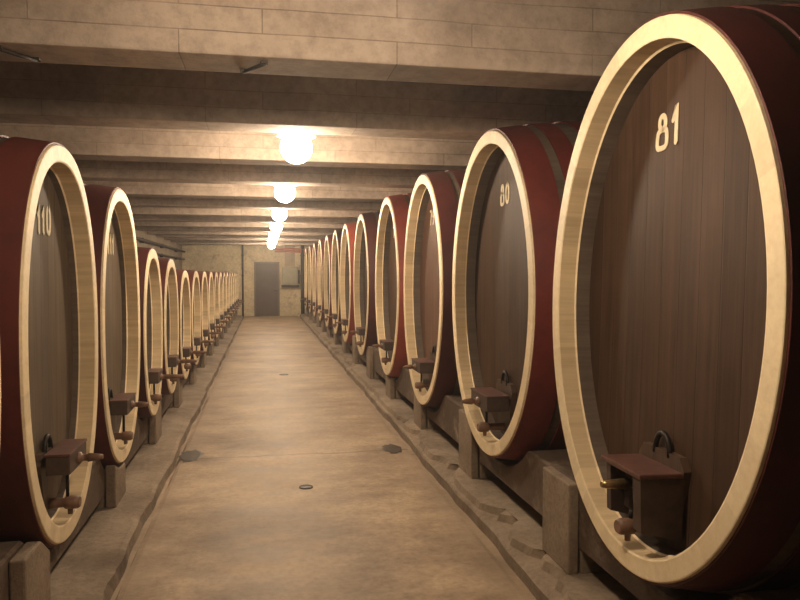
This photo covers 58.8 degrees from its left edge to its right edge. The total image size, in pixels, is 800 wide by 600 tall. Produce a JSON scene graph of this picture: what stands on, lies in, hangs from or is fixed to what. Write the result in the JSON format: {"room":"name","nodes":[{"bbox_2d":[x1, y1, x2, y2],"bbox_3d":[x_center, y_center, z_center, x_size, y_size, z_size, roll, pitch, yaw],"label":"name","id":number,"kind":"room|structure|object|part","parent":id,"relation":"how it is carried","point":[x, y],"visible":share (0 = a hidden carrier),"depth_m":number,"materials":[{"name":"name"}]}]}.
{"room":"wine cellar","nodes":[
{"label":"wine cellar","id":0,"kind":"room"},
{"bbox_2d":[135,227,181,269],"bbox_3d":[-5.551,-0.330,11.965,0.200,3.500,32.000,0,2,-11],"label":"wall","id":1,"kind":"structure","parent":0,"point":[142,234],"depth_m":21.93,"materials":[{"name":"concrete"}]},
{"bbox_2d":[0,45,40,61],"bbox_3d":[-1.894,-1.218,3.521,0.050,0.024,0.258,1,2,24],"label":"strap","id":2,"kind":"object","parent":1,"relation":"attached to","point":[34,59],"visible":1,"depth_m":3.52,"materials":[{"name":"grey metal"}]},
{"bbox_2d":[50,315,242,599],"bbox_3d":[-4.312,1.215,12.258,2.322,0.110,31.600,0,2,-11],"label":"curb","id":3,"kind":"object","parent":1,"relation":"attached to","point":[93,565],"depth_m":4.79,"materials":[{"name":"concrete"}]},
{"bbox_2d":[9,541,50,599],"bbox_3d":[-1.669,1.298,3.211,0.068,0.385,0.360,0,2,-11],"label":"concrete pier","id":4,"kind":"object","parent":3,"relation":"on","point":[29,568],"visible":1,"depth_m":3.13,"materials":[{"name":"grey concrete"}]},
{"bbox_2d":[0,334,219,599],"bbox_3d":[-4.015,0.890,14.280,0.370,0.405,26.920,0,2,-11],"label":"rail","id":5,"kind":"object","parent":3,"relation":"on","point":[96,492],"visible":0.07,"depth_m":4.52,"materials":[{"name":"concrete"}]},
{"bbox_2d":[0,355,0,437],"bbox_3d":[-2.262,0.286,1.900,2.063,2.148,1.495,0,2,-11],"label":"wine cask","id":6,"kind":"object","parent":5,"relation":"on","point":[0,355],"visible":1,"depth_m":2.73,"materials":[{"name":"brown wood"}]},
{"bbox_2d":[0,135,103,547],"bbox_3d":[-2.571,0.228,3.509,2.063,2.148,1.495,0,2,-11],"label":"wine cask","id":7,"kind":"object","parent":5,"relation":"on","point":[49,307],"visible":0.99,"depth_m":3.60,"materials":[{"name":"brown wood"}]},
{"bbox_3d":[-1.832,0.920,3.676,0.034,0.297,0.306,0,2,-11],"label":"hatch door","id":8,"kind":"part","parent":7,"relation":"part of","materials":[{"name":"brown wood"}]},
{"bbox_2d":[48,475,81,513],"bbox_3d":[-1.756,0.994,3.693,0.175,0.242,0.068,0,2,-11],"label":"tap","id":9,"kind":"object","parent":7,"relation":"on","point":[70,502],"depth_m":3.68,"materials":[{"name":"wood"}]},
{"bbox_2d":[83,183,148,466],"bbox_3d":[-2.855,0.191,4.992,2.063,2.091,1.495,0,2,-11],"label":"wine cask","id":10,"kind":"object","parent":5,"relation":"on","point":[111,217],"visible":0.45,"depth_m":5.29,"materials":[{"name":"brown wood"}]},
{"bbox_3d":[-2.116,0.861,5.158,0.034,0.289,0.298,0,2,-11],"label":"hatch door","id":11,"kind":"part","parent":10,"relation":"part of","materials":[{"name":"brown wood"}]},
{"bbox_2d":[113,415,132,443],"bbox_3d":[-2.041,0.933,5.175,0.175,0.237,0.068,0,2,-11],"label":"tap","id":12,"kind":"object","parent":10,"relation":"on","point":[124,436],"depth_m":5.16,"materials":[{"name":"wood"}]},
{"bbox_2d":[137,247,182,417],"bbox_3d":[-3.046,0.298,6.314,2.143,1.593,1.141,0,2,-11],"label":"wine cask","id":13,"kind":"object","parent":5,"relation":"on","point":[151,309],"visible":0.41,"depth_m":6.49,"materials":[{"name":"brown wood"}]},
{"bbox_2d":[150,384,161,403],"bbox_3d":[-2.271,0.852,6.483,0.175,0.200,0.068,0,2,-11],"label":"tap","id":14,"kind":"object","parent":13,"relation":"on","point":[155,397],"depth_m":6.47,"materials":[{"name":"wood"}]},
{"bbox_2d":[158,258,196,394],"bbox_3d":[-3.264,0.288,7.505,2.143,1.520,1.224,0,2,-11],"label":"wine cask","id":15,"kind":"object","parent":5,"relation":"on","point":[170,304],"visible":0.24,"depth_m":7.71,"materials":[{"name":"brown wood"}]},
{"bbox_2d":[170,367,177,383],"bbox_3d":[-2.489,0.813,7.672,0.175,0.194,0.068,0,2,-11],"label":"tap","id":16,"kind":"object","parent":15,"relation":"on","point":[173,381],"depth_m":7.67,"materials":[{"name":"wood"}]},
{"bbox_2d":[176,269,206,379],"bbox_3d":[-3.495,0.315,8.766,2.143,1.433,1.266,0,2,-11],"label":"wine cask","id":17,"kind":"object","parent":5,"relation":"on","point":[184,299],"visible":0.2,"depth_m":8.95,"materials":[{"name":"brown wood"}]},
{"bbox_2d":[184,357,190,370],"bbox_3d":[-2.720,0.804,8.932,0.175,0.187,0.068,0,2,-11],"label":"tap","id":18,"kind":"object","parent":17,"relation":"on","point":[187,366],"depth_m":8.92,"materials":[{"name":"wood"}]},
{"bbox_2d":[186,270,214,365],"bbox_3d":[-3.768,0.264,10.189,2.143,1.433,1.391,0,2,-11],"label":"wine cask","id":19,"kind":"object","parent":5,"relation":"on","point":[196,341],"visible":0.17,"depth_m":10.45,"materials":[{"name":"brown wood"}]},
{"bbox_2d":[197,271,220,350],"bbox_3d":[-4.050,0.211,11.661,2.143,1.433,1.391,0,2,-11],"label":"wine cask","id":20,"kind":"object","parent":5,"relation":"on","point":[205,332],"visible":0.16,"depth_m":11.85,"materials":[{"name":"brown wood"}]},
{"bbox_2d":[205,271,225,344],"bbox_3d":[-4.332,0.158,13.133,2.143,1.433,1.391,0,2,-11],"label":"wine cask","id":21,"kind":"object","parent":5,"relation":"on","point":[211,325],"visible":0.17,"depth_m":13.30,"materials":[{"name":"brown wood"}]},
{"bbox_2d":[211,271,228,337],"bbox_3d":[-4.614,0.105,14.606,2.143,1.433,1.391,0,2,-11],"label":"wine cask","id":22,"kind":"object","parent":5,"relation":"on","point":[217,321],"visible":0.12,"depth_m":14.83,"materials":[{"name":"brown wood"}]},
{"bbox_2d":[217,272,232,331],"bbox_3d":[-4.896,0.052,16.078,2.143,1.433,1.391,0,2,-11],"label":"wine cask","id":23,"kind":"object","parent":5,"relation":"on","point":[221,315],"visible":0.14,"depth_m":16.31,"materials":[{"name":"brown wood"}]},
{"bbox_2d":[221,272,234,325],"bbox_3d":[-5.178,-0.001,17.550,2.143,1.433,1.391,0,2,-11],"label":"wine cask","id":24,"kind":"object","parent":5,"relation":"on","point":[225,313],"visible":0.15,"depth_m":17.71,"materials":[{"name":"brown wood"}]},
{"bbox_2d":[224,272,236,322],"bbox_3d":[-5.461,-0.054,19.023,2.143,1.433,1.391,0,2,-11],"label":"wine cask","id":25,"kind":"object","parent":5,"relation":"on","point":[228,310],"visible":0.08,"depth_m":19.19,"materials":[{"name":"brown wood"}]},
{"bbox_2d":[227,272,238,319],"bbox_3d":[-5.743,-0.107,20.495,2.143,1.433,1.391,0,2,-11],"label":"wine cask","id":26,"kind":"object","parent":5,"relation":"on","point":[229,273],"visible":0.08,"depth_m":20.67,"materials":[{"name":"brown wood"}]},
{"bbox_2d":[231,273,240,316],"bbox_3d":[-6.025,-0.160,21.967,2.143,1.433,1.391,0,2,-11],"label":"wine cask","id":27,"kind":"object","parent":5,"relation":"on","point":[232,289],"visible":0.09,"depth_m":22.14,"materials":[{"name":"brown wood"}]},
{"bbox_2d":[233,273,241,312],"bbox_3d":[-6.307,-0.213,23.439,2.143,1.433,1.391,0,2,-11],"label":"wine cask","id":28,"kind":"object","parent":5,"relation":"on","point":[235,303],"visible":0.06,"depth_m":23.62,"materials":[{"name":"brown wood"}]},
{"bbox_2d":[235,273,243,311],"bbox_3d":[-6.590,-0.266,24.912,2.143,1.433,1.391,0,2,-11],"label":"wine cask","id":29,"kind":"object","parent":5,"relation":"on","point":[236,300],"visible":0.08,"depth_m":25.06,"materials":[{"name":"brown wood"}]},
{"bbox_2d":[236,273,244,309],"bbox_3d":[-6.872,-0.319,26.384,2.143,1.433,1.391,0,2,-11],"label":"wine cask","id":30,"kind":"object","parent":5,"relation":"on","point":[236,273],"visible":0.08,"depth_m":27.01,"materials":[{"name":"brown wood"}]},
{"bbox_2d":[105,463,125,507],"bbox_3d":[-2.021,1.276,5.048,0.068,0.297,0.360,0,2,-11],"label":"concrete pier","id":31,"kind":"object","parent":3,"relation":"on","point":[115,479],"visible":0.91,"depth_m":4.88,"materials":[{"name":"grey concrete"}]},
{"bbox_2d":[149,401,161,443],"bbox_3d":[-2.372,1.166,6.882,0.068,0.385,0.360,0,2,-11],"label":"concrete pier","id":32,"kind":"object","parent":3,"relation":"on","point":[155,427],"visible":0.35,"depth_m":6.72,"materials":[{"name":"grey concrete"}]},
{"bbox_2d":[174,378,182,407],"bbox_3d":[-2.724,1.101,8.718,0.068,0.382,0.360,0,2,-11],"label":"concrete pier","id":33,"kind":"object","parent":3,"relation":"on","point":[178,392],"visible":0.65,"depth_m":8.55,"materials":[{"name":"grey concrete"}]},
{"bbox_2d":[189,365,196,383],"bbox_3d":[-3.076,1.046,10.553,0.068,0.360,0.360,0,2,-11],"label":"concrete pier","id":34,"kind":"object","parent":3,"relation":"on","point":[193,371],"visible":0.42,"depth_m":10.38,"materials":[{"name":"grey concrete"}]},
{"bbox_2d":[201,353,205,367],"bbox_3d":[-3.428,0.968,12.388,0.068,0.385,0.360,0,2,-11],"label":"concrete pier","id":35,"kind":"object","parent":3,"relation":"on","point":[203,356],"visible":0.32,"depth_m":12.22,"materials":[{"name":"grey concrete"}]},
{"bbox_2d":[209,338,213,355],"bbox_3d":[-3.780,0.902,14.224,0.068,0.385,0.360,0,2,-11],"label":"concrete pier","id":36,"kind":"object","parent":3,"relation":"on","point":[211,347],"visible":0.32,"depth_m":14.06,"materials":[{"name":"grey concrete"}]},
{"bbox_2d":[215,334,218,345],"bbox_3d":[-4.131,0.851,16.060,0.068,0.354,0.360,0,2,-11],"label":"concrete pier","id":37,"kind":"object","parent":3,"relation":"on","point":[217,338],"visible":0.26,"depth_m":15.89,"materials":[{"name":"grey concrete"}]},
{"bbox_2d":[220,328,223,338],"bbox_3d":[-4.483,0.788,17.895,0.068,0.348,0.360,0,2,-11],"label":"concrete pier","id":38,"kind":"object","parent":3,"relation":"on","point":[222,332],"visible":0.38,"depth_m":17.73,"materials":[{"name":"grey concrete"}]},
{"bbox_2d":[224,323,227,332],"bbox_3d":[-4.835,0.704,19.730,0.068,0.385,0.360,0,2,-11],"label":"concrete pier","id":39,"kind":"object","parent":3,"relation":"on","point":[226,325],"visible":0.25,"depth_m":19.56,"materials":[{"name":"grey concrete"}]},
{"bbox_2d":[136,237,185,252],"bbox_3d":[-5.396,-1.297,12.001,0.130,0.130,31.480,0,2,-11],"label":"pipe","id":40,"kind":"object","parent":1,"relation":"attached to","point":[141,240],"visible":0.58,"depth_m":20.43,"materials":[{"name":"grey metal"}]},
{"bbox_2d":[157,253,184,259],"bbox_3d":[-5.405,-1.007,12.010,0.112,0.110,31.480,0,2,-11],"label":"pipe","id":41,"kind":"object","parent":1,"relation":"attached to","point":[160,255],"visible":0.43,"depth_m":23.16,"materials":[{"name":"grey metal"}]},
{"bbox_2d":[136,227,336,232],"bbox_3d":[-3.079,-2.040,18.404,7.100,0.546,0.330,0,2,-11],"label":"ceiling beam","id":42,"kind":"structure","parent":1,"relation":"attached to","point":[137,228],"depth_m":18.03,"materials":[{"name":"concrete"}]},
{"bbox_2d":[134,221,343,228],"bbox_3d":[-2.768,-1.980,16.785,7.100,0.550,0.330,0,2,-11],"label":"ceiling beam","id":43,"kind":"structure","parent":1,"relation":"attached to","point":[136,223],"depth_m":16.43,"materials":[{"name":"concrete"}]},
{"bbox_2d":[0,123,478,169],"bbox_3d":[-0.906,-1.630,7.068,7.100,0.550,0.330,0,2,-11],"label":"ceiling beam","id":44,"kind":"structure","parent":1,"relation":"attached to","point":[82,142],"depth_m":6.80,"materials":[{"name":"concrete"}]},
{"bbox_2d":[147,231,333,235],"bbox_3d":[-3.389,-2.096,20.024,7.100,0.550,0.330,0,2,-11],"label":"ceiling beam","id":45,"kind":"structure","parent":1,"relation":"attached to","point":[148,232],"depth_m":19.62,"materials":[{"name":"concrete"}]},
{"bbox_2d":[156,234,325,238],"bbox_3d":[-3.700,-2.156,21.643,7.100,0.546,0.330,0,2,-11],"label":"ceiling beam","id":46,"kind":"structure","parent":1,"relation":"attached to","point":[173,236],"depth_m":21.25,"materials":[{"name":"concrete"}]},
{"bbox_2d":[164,237,319,240],"bbox_3d":[-4.010,-2.213,23.263,7.100,0.550,0.330,0,2,-11],"label":"ceiling beam","id":47,"kind":"structure","parent":1,"relation":"attached to","point":[165,238],"depth_m":22.95,"materials":[{"name":"concrete"}]},
{"bbox_2d":[171,240,318,242],"bbox_3d":[-4.321,-2.273,24.882,7.100,0.546,0.330,0,2,-11],"label":"ceiling beam","id":48,"kind":"structure","parent":1,"relation":"attached to","point":[198,241],"depth_m":24.54,"materials":[{"name":"concrete"}]},
{"bbox_2d":[176,242,313,244],"bbox_3d":[-4.631,-2.329,26.502,7.100,0.550,0.330,0,2,-11],"label":"ceiling beam","id":49,"kind":"structure","parent":1,"relation":"attached to","point":[191,243],"depth_m":26.10,"materials":[{"name":"concrete"}]},
{"bbox_2d":[133,215,357,223],"bbox_3d":[-2.458,-1.923,15.165,7.100,0.546,0.330,0,2,-11],"label":"ceiling beam","id":50,"kind":"structure","parent":1,"relation":"attached to","point":[153,218],"depth_m":14.84,"materials":[{"name":"concrete"}]},
{"bbox_2d":[83,181,412,201],"bbox_3d":[-1.527,-1.747,10.307,7.100,0.550,0.330,0,2,-11],"label":"ceiling beam","id":51,"kind":"structure","parent":1,"relation":"attached to","point":[131,189],"depth_m":10.03,"materials":[{"name":"concrete"}]},
{"bbox_2d":[131,207,375,217],"bbox_3d":[-2.148,-1.863,13.546,7.100,0.550,0.330,0,2,-11],"label":"ceiling beam","id":52,"kind":"structure","parent":1,"relation":"attached to","point":[159,211],"depth_m":13.25,"materials":[{"name":"concrete"}]},
{"bbox_2d":[240,60,267,73],"bbox_3d":[-0.771,-1.227,3.746,0.050,0.024,0.252,-2,3,-44],"label":"strap","id":53,"kind":"object","parent":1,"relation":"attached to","point":[263,63],"visible":1,"depth_m":3.73,"materials":[{"name":"grey metal"}]},
{"bbox_2d":[127,197,382,210],"bbox_3d":[-1.837,-1.807,11.926,7.100,0.546,0.330,0,2,-11],"label":"ceiling beam","id":54,"kind":"structure","parent":1,"relation":"attached to","point":[171,202],"depth_m":11.70,"materials":[{"name":"concrete"}]},
{"bbox_2d":[75,160,445,187],"bbox_3d":[-1.216,-1.690,8.687,7.100,0.546,0.330,0,2,-11],"label":"ceiling beam","id":55,"kind":"structure","parent":1,"relation":"attached to","point":[90,170],"depth_m":8.43,"materials":[{"name":"concrete"}]},
{"bbox_2d":[0,61,593,139],"bbox_3d":[-0.596,-1.574,5.448,7.100,0.546,0.330,0,2,-11],"label":"ceiling beam","id":56,"kind":"structure","parent":1,"relation":"attached to","point":[30,92],"depth_m":5.23,"materials":[{"name":"concrete"}]},
{"bbox_2d":[0,0,799,91],"bbox_3d":[-0.285,-1.514,3.829,7.100,0.550,0.330,0,2,-11],"label":"ceiling beam","id":57,"kind":"structure","parent":1,"relation":"attached to","point":[538,44],"depth_m":3.71,"materials":[{"name":"concrete"}]},
{"bbox_2d":[182,244,311,317],"bbox_3d":[-4.957,-0.916,28.258,7.100,3.500,0.200,0,2,-11],"label":"wall","id":58,"kind":"structure","parent":0,"point":[215,258],"depth_m":27.95,"materials":[{"name":"paint"}]},
{"bbox_2d":[241,245,243,316],"bbox_3d":[-6.170,-0.818,27.876,0.100,2.970,0.100,0,2,-11],"label":"pipe","id":59,"kind":"object","parent":58,"relation":"attached to","point":[242,255],"visible":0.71,"depth_m":27.84,"materials":[{"name":"metal"}]},
{"bbox_2d":[254,262,279,315],"bbox_3d":[-5.257,-0.429,28.058,0.980,2.140,0.109,0,2,-11],"label":"door","id":60,"kind":"structure","parent":58,"relation":"in","point":[266,274],"depth_m":28.06,"materials":[{"name":"paint"}]},
{"bbox_2d":[285,245,294,265],"bbox_3d":[-4.378,-1.885,28.205,0.400,1.060,0.048,0,2,-11],"label":"duct","id":61,"kind":"object","parent":58,"relation":"attached to","point":[289,257],"visible":0.56,"depth_m":28.19,"materials":[{"name":"metal"}]},
{"bbox_2d":[275,248,304,252],"bbox_3d":[-4.129,-1.965,28.202,1.681,0.189,0.143,0,2,-11],"label":"pipe","id":62,"kind":"object","parent":58,"relation":"attached to","point":[291,250],"visible":0.62,"depth_m":28.11,"materials":[{"name":"metal"}]},
{"bbox_2d":[281,267,299,286],"bbox_3d":[-4.338,-0.907,28.137,0.720,0.810,0.262,0,2,-11],"label":"box","id":63,"kind":"object","parent":58,"relation":"attached to","point":[290,276],"visible":1,"depth_m":28.02,"materials":[{"name":"grey paint"}]},
{"bbox_2d":[300,245,304,313],"bbox_3d":[-3.884,-0.832,28.288,0.180,2.970,0.150,0,2,-11],"label":"pipe","id":64,"kind":"object","parent":58,"relation":"attached to","point":[302,255],"visible":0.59,"depth_m":28.23,"materials":[{"name":"metal"}]},
{"bbox_2d":[300,313,734,599],"bbox_3d":[0.233,1.159,13.127,2.622,0.160,31.600,0,2,-11],"label":"curb","id":65,"kind":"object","parent":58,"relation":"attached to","point":[511,524],"depth_m":4.85,"materials":[{"name":"concrete"}]},
{"bbox_2d":[316,311,318,326],"bbox_3d":[-2.444,0.564,21.131,0.058,0.477,0.360,0,2,-11],"label":"concrete pier","id":66,"kind":"object","parent":65,"relation":"on","point":[317,315],"visible":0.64,"depth_m":20.96,"materials":[{"name":"grey concrete"}]},
{"bbox_2d":[321,320,323,331],"bbox_3d":[-2.112,0.697,19.406,0.058,0.336,0.360,0,2,-11],"label":"concrete pier","id":67,"kind":"object","parent":65,"relation":"on","point":[322,322],"visible":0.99,"depth_m":19.23,"materials":[{"name":"grey concrete"}]},
{"bbox_2d":[327,327,329,337],"bbox_3d":[-1.781,0.734,17.678,0.058,0.386,0.360,0,2,-11],"label":"concrete pier","id":68,"kind":"object","parent":65,"relation":"on","point":[328,328],"visible":0.46,"depth_m":17.50,"materials":[{"name":"grey concrete"}]},
{"bbox_2d":[333,328,337,344],"bbox_3d":[-1.450,0.751,15.949,0.058,0.477,0.360,0,2,-11],"label":"concrete pier","id":69,"kind":"object","parent":65,"relation":"on","point":[335,336],"visible":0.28,"depth_m":15.79,"materials":[{"name":"grey concrete"}]},
{"bbox_2d":[342,334,346,352],"bbox_3d":[-1.119,0.813,14.221,0.058,0.477,0.360,0,2,-11],"label":"concrete pier","id":70,"kind":"object","parent":65,"relation":"on","point":[344,344],"visible":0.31,"depth_m":14.06,"materials":[{"name":"grey concrete"}]},
{"bbox_2d":[352,335,357,363],"bbox_3d":[-0.788,0.875,12.494,0.058,0.477,0.360,0,2,-11],"label":"concrete pier","id":71,"kind":"object","parent":65,"relation":"on","point":[354,342],"visible":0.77,"depth_m":12.36,"materials":[{"name":"grey concrete"}]},
{"bbox_2d":[366,346,372,378],"bbox_3d":[-0.457,0.937,10.766,0.058,0.477,0.360,0,2,-11],"label":"concrete pier","id":72,"kind":"object","parent":65,"relation":"on","point":[369,354],"visible":1,"depth_m":10.60,"materials":[{"name":"grey concrete"}]},
{"bbox_2d":[386,375,394,398],"bbox_3d":[-0.126,1.088,9.042,0.058,0.299,0.360,0,2,-11],"label":"concrete pier","id":73,"kind":"object","parent":65,"relation":"on","point":[390,381],"visible":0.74,"depth_m":8.87,"materials":[{"name":"grey concrete"}]},
{"bbox_2d":[414,393,425,429],"bbox_3d":[0.205,1.077,7.312,0.058,0.446,0.360,0,2,-11],"label":"concrete pier","id":74,"kind":"object","parent":65,"relation":"on","point":[419,410],"visible":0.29,"depth_m":7.20,"materials":[{"name":"grey concrete"}]},
{"bbox_2d":[459,409,477,478],"bbox_3d":[0.536,1.123,5.584,0.058,0.477,0.360,0,2,-11],"label":"concrete pier","id":75,"kind":"object","parent":65,"relation":"on","point":[468,446],"visible":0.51,"depth_m":5.50,"materials":[{"name":"grey concrete"}]},
{"bbox_2d":[308,310,799,599],"bbox_3d":[-0.958,0.801,14.608,0.400,0.472,25.620,0,2,-11],"label":"support","id":76,"kind":"object","parent":65,"relation":"on","point":[524,477],"visible":0.23,"depth_m":4.24,"materials":[{"name":"concrete"}]},
{"bbox_2d":[301,248,308,309],"bbox_3d":[-2.623,-0.779,26.265,2.063,2.415,1.888,0,2,-11],"label":"wine cask","id":77,"kind":"object","parent":76,"relation":"on","point":[306,304],"visible":0.14,"depth_m":26.30,"materials":[{"name":"brown wood"}]},
{"bbox_2d":[305,245,312,312],"bbox_3d":[-2.191,-0.698,24.007,2.063,2.415,1.888,0,2,-11],"label":"wine cask","id":78,"kind":"object","parent":76,"relation":"on","point":[310,252],"visible":0.17,"depth_m":24.25,"materials":[{"name":"brown wood"}]},
{"bbox_2d":[309,242,318,316],"bbox_3d":[-1.777,-0.621,21.848,2.063,2.415,1.888,0,2,-11],"label":"wine cask","id":79,"kind":"object","parent":76,"relation":"on","point":[315,245],"visible":0.18,"depth_m":22.11,"materials":[{"name":"brown wood"}]},
{"bbox_2d":[314,239,324,321],"bbox_3d":[-1.363,-0.543,19.688,2.063,2.415,1.888,0,2,-11],"label":"wine cask","id":80,"kind":"object","parent":76,"relation":"on","point":[320,260],"visible":0.17,"depth_m":19.79,"materials":[{"name":"brown wood"}]},
{"bbox_2d":[320,234,332,327],"bbox_3d":[-0.949,-0.465,17.529,2.063,2.415,1.888,0,2,-11],"label":"wine cask","id":81,"kind":"object","parent":76,"relation":"on","point":[329,238],"visible":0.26,"depth_m":17.61,"materials":[{"name":"brown wood"}]},
{"bbox_2d":[327,229,342,334],"bbox_3d":[-0.554,-0.391,15.468,2.063,2.415,1.888,0,2,-11],"label":"wine cask","id":82,"kind":"object","parent":76,"relation":"on","point":[337,236],"visible":0.24,"depth_m":15.81,"materials":[{"name":"brown wood"}]},
{"bbox_2d":[336,222,356,342],"bbox_3d":[-0.197,-0.324,13.603,2.063,2.415,1.888,0,2,-11],"label":"wine cask","id":83,"kind":"object","parent":76,"relation":"on","point":[349,229],"visible":0.26,"depth_m":13.57,"materials":[{"name":"brown wood"}]},
{"bbox_2d":[350,211,379,355],"bbox_3d":[0.217,-0.246,11.444,2.063,2.415,1.888,0,2,-11],"label":"wine cask","id":84,"kind":"object","parent":76,"relation":"on","point":[365,330],"visible":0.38,"depth_m":11.13,"materials":[{"name":"brown wood"}]},
{"bbox_2d":[357,335,363,346],"bbox_3d":[-0.577,0.652,11.324,0.215,0.194,0.068,0,2,-11],"label":"tap","id":85,"kind":"object","parent":84,"relation":"on","point":[360,342],"depth_m":11.30,"materials":[{"name":"wood"}]},
{"bbox_2d":[372,193,411,377],"bbox_3d":[0.669,-0.177,9.088,2.063,2.415,1.866,0,2,-11],"label":"wine cask","id":86,"kind":"object","parent":76,"relation":"on","point":[392,224],"visible":0.3,"depth_m":9.16,"materials":[{"name":"brown wood"}]},
{"bbox_2d":[381,351,391,364],"bbox_3d":[-0.126,0.721,8.968,0.215,0.194,0.068,0,2,-11],"label":"tap","id":87,"kind":"object","parent":86,"relation":"on","point":[384,360],"depth_m":8.94,"materials":[{"name":"wood"}]},
{"bbox_2d":[403,169,465,407],"bbox_3d":[1.049,-0.101,7.105,2.063,2.424,1.866,0,2,-11],"label":"wine cask","id":88,"kind":"object","parent":76,"relation":"on","point":[434,202],"visible":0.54,"depth_m":6.97,"materials":[{"name":"brown wood"}]},
{"bbox_2d":[415,374,430,391],"bbox_3d":[0.254,0.800,6.985,0.215,0.195,0.068,0,2,-11],"label":"tap","id":89,"kind":"object","parent":88,"relation":"on","point":[418,385],"depth_m":6.96,"materials":[{"name":"wood"}]},
{"bbox_3d":[0.349,0.687,6.999,0.034,0.330,0.340,0,2,-11],"label":"hatch door","id":90,"kind":"part","parent":88,"relation":"part of","materials":[{"name":"brown wood"}]},
{"bbox_2d":[452,121,581,460],"bbox_3d":[1.440,-0.048,5.063,2.063,2.402,1.935,0,2,-11],"label":"wine cask","id":91,"kind":"object","parent":76,"relation":"on","point":[510,201],"visible":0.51,"depth_m":4.80,"materials":[{"name":"brown wood"}]},
{"bbox_2d":[477,411,504,435],"bbox_3d":[0.645,0.845,4.943,0.215,0.193,0.068,0,2,-11],"label":"tap","id":92,"kind":"object","parent":91,"relation":"on","point":[484,427],"depth_m":4.93,"materials":[{"name":"wood"}]},
{"bbox_3d":[0.740,0.733,4.957,0.034,0.327,0.337,0,2,-11],"label":"hatch door","id":93,"kind":"part","parent":91,"relation":"part of","materials":[{"name":"brown wood"}]},
{"bbox_2d":[553,4,799,594],"bbox_3d":[1.840,0.012,3.083,2.121,2.482,1.864,1,2,-11],"label":"wine cask","id":94,"kind":"object","parent":76,"relation":"on","point":[676,279],"visible":0.98,"depth_m":2.79,"materials":[{"name":"brown wood"}]},
{"bbox_2d":[614,509,637,540],"bbox_3d":[1.002,0.933,2.956,0.216,0.128,0.068,0,2,-11],"label":"tap","id":95,"kind":"object","parent":94,"relation":"on","point":[623,526],"depth_m":2.92,"materials":[{"name":"wood"}]},
{"bbox_3d":[1.100,0.789,2.970,0.034,0.331,0.341,1,2,-11],"label":"hatch door","id":96,"kind":"part","parent":94,"relation":"part of","materials":[{"name":"brown wood"}]},
{"bbox_2d":[542,466,578,574],"bbox_3d":[0.868,1.186,3.856,0.058,0.477,0.360,0,2,-11],"label":"concrete pier","id":97,"kind":"object","parent":65,"relation":"on","point":[560,493],"visible":0.96,"depth_m":3.77,"materials":[{"name":"grey concrete"}]},
{"bbox_2d":[111,316,535,599],"bbox_3d":[-1.966,1.216,12.708,7.100,0.056,31.600,0,2,-11],"label":"floor","id":98,"kind":"structure","parent":0,"point":[235,521],"depth_m":5.04,"materials":[{"name":"concrete"}]},
{"bbox_2d":[178,449,203,461],"bbox_3d":[-1.905,1.412,6.468,0.228,0.002,0.458,0,2,-11],"label":"drain cover","id":99,"kind":"object","parent":98,"relation":"on","point":[195,454],"visible":1,"depth_m":6.45,"materials":[{"name":"metal"}]},
{"bbox_2d":[299,484,312,488],"bbox_3d":[-0.727,1.448,5.489,0.110,0.012,0.110,0,2,-11],"label":"floor drain","id":100,"kind":"object","parent":98,"relation":"on","point":[306,486],"visible":1,"depth_m":5.49,"materials":[{"name":"metal"}]},
{"bbox_2d":[382,444,401,453],"bbox_3d":[-0.079,1.403,6.726,0.196,0.002,0.393,0,2,-11],"label":"drain cover","id":101,"kind":"object","parent":98,"relation":"on","point":[391,448],"visible":1,"depth_m":6.71,"materials":[{"name":"metal"}]},
{"bbox_3d":[-1.966,-2.204,12.585,7.500,0.200,32.000,0,2,-11],"label":"ceiling","id":102,"kind":"structure","parent":0,"visible":0},
{"bbox_2d":[268,238,276,244],"bbox_3d":[-3.949,-2.074,21.991,0.320,0.735,0.320,0,2,-11],"label":"globe lamp","id":103,"kind":"object","parent":102,"relation":"hanging from","point":[272,242],"visible":0.34,"depth_m":21.91,"materials":[{"name":"white glass"}]},
{"bbox_2d":[269,232,278,239],"bbox_3d":[-3.328,-1.958,18.752,0.320,0.735,0.320,0,2,-11],"label":"globe lamp","id":104,"kind":"object","parent":102,"relation":"hanging from","point":[272,235],"visible":0.4,"depth_m":18.66,"materials":[{"name":"white glass"}]},
{"bbox_2d":[270,223,281,232],"bbox_3d":[-2.707,-1.841,15.512,0.320,0.735,0.320,0,2,-11],"label":"globe lamp","id":105,"kind":"object","parent":102,"relation":"hanging from","point":[275,227],"visible":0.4,"depth_m":15.43,"materials":[{"name":"white glass"}]},
{"bbox_2d":[272,209,286,221],"bbox_3d":[-2.086,-1.725,12.274,0.320,0.735,0.320,0,2,-11],"label":"globe lamp","id":106,"kind":"object","parent":102,"relation":"hanging from","point":[279,215],"visible":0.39,"depth_m":12.19,"materials":[{"name":"white glass"}]},
{"bbox_2d":[273,185,294,202],"bbox_3d":[-1.466,-1.608,9.035,0.320,0.735,0.320,0,2,-11],"label":"globe lamp","id":107,"kind":"object","parent":102,"relation":"hanging from","point":[283,193],"visible":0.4,"depth_m":8.95,"materials":[{"name":"white glass"}]},
{"bbox_2d":[277,133,315,163],"bbox_3d":[-0.854,-1.494,5.845,0.320,0.735,0.320,0,2,-11],"label":"globe lamp","id":108,"kind":"object","parent":102,"relation":"hanging from","point":[295,148],"visible":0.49,"depth_m":5.77,"materials":[{"name":"white glass"}]},
{"bbox_3d":[-0.854,-1.394,5.848,0.320,0.095,0.320,0,2,-11],"label":"lamp shade","id":109,"kind":"part","parent":108,"relation":"part of","materials":[{"name":"white glass"}]}
]}

